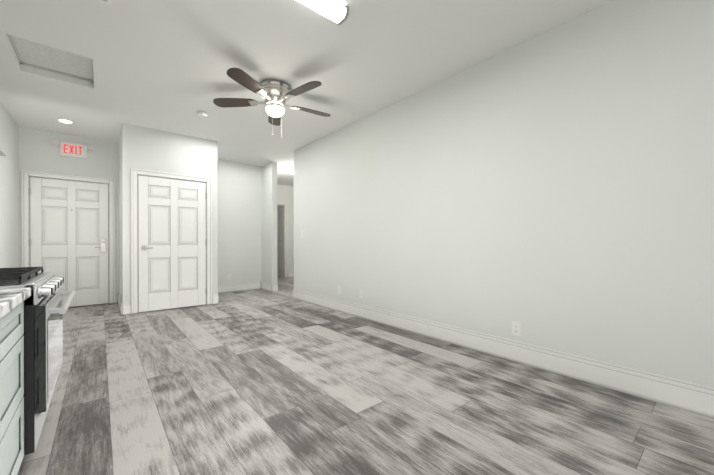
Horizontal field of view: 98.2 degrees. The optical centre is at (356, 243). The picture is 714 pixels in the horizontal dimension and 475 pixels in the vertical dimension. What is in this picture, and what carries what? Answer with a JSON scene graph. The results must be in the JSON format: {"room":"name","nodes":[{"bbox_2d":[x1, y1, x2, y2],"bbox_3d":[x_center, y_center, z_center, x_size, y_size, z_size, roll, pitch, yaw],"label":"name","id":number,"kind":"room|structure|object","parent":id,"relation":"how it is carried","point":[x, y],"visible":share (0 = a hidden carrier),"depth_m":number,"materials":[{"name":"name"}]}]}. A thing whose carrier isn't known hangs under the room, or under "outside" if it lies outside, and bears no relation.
{"room":"kitchen","nodes":[
{"label":"kitchen","id":0,"kind":"room"},
{"bbox_2d":[0,0,611,185],"bbox_3d":[-2.504,-1.808,6.550,6.750,0.140,18.950,0,0,-40],"label":"ceiling","id":1,"kind":"structure","parent":0,"point":[94,69],"depth_m":2.89,"materials":[{"name":"paint"}]},
{"bbox_2d":[57,118,73,123],"bbox_3d":[-4.092,-1.724,4.338,0.176,0.012,0.176,0,0,-40],"label":"recessed light","id":2,"kind":"object","parent":1,"relation":"in","point":[65,120],"visible":0.96,"depth_m":4.32,"materials":[{"name":"white plastic"}]},
{"bbox_2d":[96,0,112,5],"bbox_3d":[-1.820,-1.716,2.014,0.360,0.012,0.260,0,0,-40],"label":"ceiling vent","id":3,"kind":"object","parent":1,"relation":"in","point":[108,2],"visible":0.94,"depth_m":2.18,"materials":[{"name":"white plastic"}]},
{"bbox_2d":[196,111,207,116],"bbox_3d":[-2.043,-1.710,4.079,0.136,0.038,0.136,0,0,-40],"label":"smoke detector","id":4,"kind":"object","parent":1,"relation":"attached to","point":[202,114],"visible":0.98,"depth_m":4.04,"materials":[{"name":"white plastic"}]},
{"bbox_2d":[213,68,330,136],"bbox_3d":[-0.856,-1.451,3.402,1.284,0.552,1.304,0,0,-40],"label":"ceiling fan","id":5,"kind":"object","parent":1,"relation":"hanging from","point":[275,94],"visible":1,"depth_m":3.29,"materials":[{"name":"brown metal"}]},
{"bbox_2d":[297,0,348,24],"bbox_3d":[-0.570,-1.682,1.902,1.220,0.080,0.132,0,0,-40],"label":"fluorescent ceiling light","id":6,"kind":"object","parent":1,"relation":"attached to","point":[337,12],"visible":1,"depth_m":2.19,"materials":[{"name":"white plastic"}]},
{"bbox_2d":[0,0,713,386],"bbox_3d":[-2.531,-0.362,6.500,6.500,2.750,18.840,0,0,-40],"label":"wall","id":7,"kind":"structure","parent":0,"point":[552,188],"depth_m":2.69,"materials":[{"name":"paint"}]},
{"bbox_2d":[21,170,114,303],"bbox_3d":[-4.601,-0.041,4.987,1.092,2.116,0.162,0,0,-40],"label":"door frame","id":8,"kind":"structure","parent":7,"relation":"attached to","point":[26,175],"depth_m":4.87,"materials":[{"name":"white wood"}]},
{"bbox_2d":[29,177,108,306],"bbox_3d":[-4.568,-0.002,4.934,0.936,2.020,0.104,0,0,-40],"label":"entry door","id":9,"kind":"structure","parent":7,"relation":"in","point":[69,233],"depth_m":4.96,"materials":[{"name":"white wood"}]},
{"bbox_2d":[52,140,93,158],"bbox_3d":[-4.518,-1.500,4.929,0.490,0.225,0.064,0,0,-40],"label":"exit sign","id":10,"kind":"object","parent":7,"relation":"attached to","point":[69,149],"visible":1,"depth_m":4.91,"materials":[{"name":"white plastic"}]},
{"bbox_2d":[131,168,211,313],"bbox_3d":[-2.893,-0.040,4.873,1.092,2.116,0.162,0,0,-40],"label":"door frame","id":11,"kind":"structure","parent":7,"relation":"attached to","point":[135,173],"depth_m":4.60,"materials":[{"name":"white wood"}]},
{"bbox_2d":[138,175,206,312],"bbox_3d":[-2.847,-0.002,4.829,0.936,2.020,0.106,0,0,-40],"label":"closet door","id":12,"kind":"structure","parent":7,"relation":"in","point":[172,242],"depth_m":4.80,"materials":[{"name":"white wood"}]},
{"bbox_2d":[277,208,282,276],"bbox_3d":[-2.441,-0.052,9.606,0.059,2.090,0.780,0,0,-40],"label":"door","id":13,"kind":"structure","parent":7,"relation":"in","point":[279,241],"depth_m":9.47,"materials":[{"name":"grey wood"}]},
{"bbox_2d":[277,202,286,277],"bbox_3d":[-2.352,-0.114,9.069,0.594,2.237,0.162,0,0,-40],"label":"door frame","id":14,"kind":"structure","parent":7,"relation":"attached to","point":[284,204],"depth_m":9.17,"materials":[{"name":"white wood"}]},
{"bbox_2d":[116,271,713,417],"bbox_3d":[-2.684,0.923,6.376,5.860,0.180,18.600,0,0,-40],"label":"baseboard","id":15,"kind":"structure","parent":7,"relation":"attached to","point":[696,398],"depth_m":2.56,"materials":[{"name":"white wood"}]},
{"bbox_2d":[512,321,520,335],"bbox_3d":[1.387,0.740,2.693,0.008,0.116,0.072,0,0,-40],"label":"electrical outlet","id":16,"kind":"object","parent":7,"relation":"attached to","point":[516,328],"visible":1,"depth_m":2.69,"materials":[{"name":"white plastic"}]},
{"bbox_2d":[18,276,713,474],"bbox_3d":[-2.504,1.037,6.559,6.750,0.050,18.950,0,0,-40],"label":"floor","id":17,"kind":"structure","parent":0,"point":[282,381],"depth_m":1.94,"materials":[{"name":"grey laminate"}]},
{"bbox_2d":[0,317,3,474],"bbox_3d":[-1.222,0.633,0.554,0.660,0.798,0.580,0,0,-40],"label":"base cabinet","id":18,"kind":"object","parent":17,"relation":"on","point":[2,319],"depth_m":1.06,"materials":[{"name":"paint"}]},
{"bbox_2d":[4,301,23,474],"bbox_3d":[-1.560,0.632,0.960,0.660,0.798,0.476,0,0,-40],"label":"base cabinet","id":19,"kind":"object","parent":17,"relation":"on","point":[11,390],"depth_m":1.21,"materials":[{"name":"paint"}]},
{"bbox_2d":[0,287,30,318],"bbox_3d":[-1.178,0.162,0.517,0.683,0.140,1.648,0,0,-40],"label":"countertop","id":20,"kind":"structure","parent":19,"relation":"on","point":[11,299],"depth_m":1.14,"materials":[{"name":"stone"}]},
{"bbox_2d":[0,267,75,474],"bbox_3d":[-1.895,0.585,1.490,0.766,0.888,0.760,0,0,-40],"label":"range","id":21,"kind":"object","parent":17,"relation":"on","point":[45,308],"visible":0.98,"depth_m":1.40,"materials":[{"name":"silver metal"}]},
{"bbox_3d":[-1.568,-0.894,0.690,0.308,1.050,2.397,0,0,-40],"label":"cabinet","id":22,"kind":"object","parent":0,"visible":0},
{"bbox_2d":[0,142,6,156],"bbox_3d":[-2.020,-0.581,1.383,0.499,0.139,0.754,0,0,-40],"label":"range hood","id":23,"kind":"object","parent":22,"relation":"attached to","point":[3,150],"visible":1,"depth_m":1.76,"materials":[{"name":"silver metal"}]}
]}

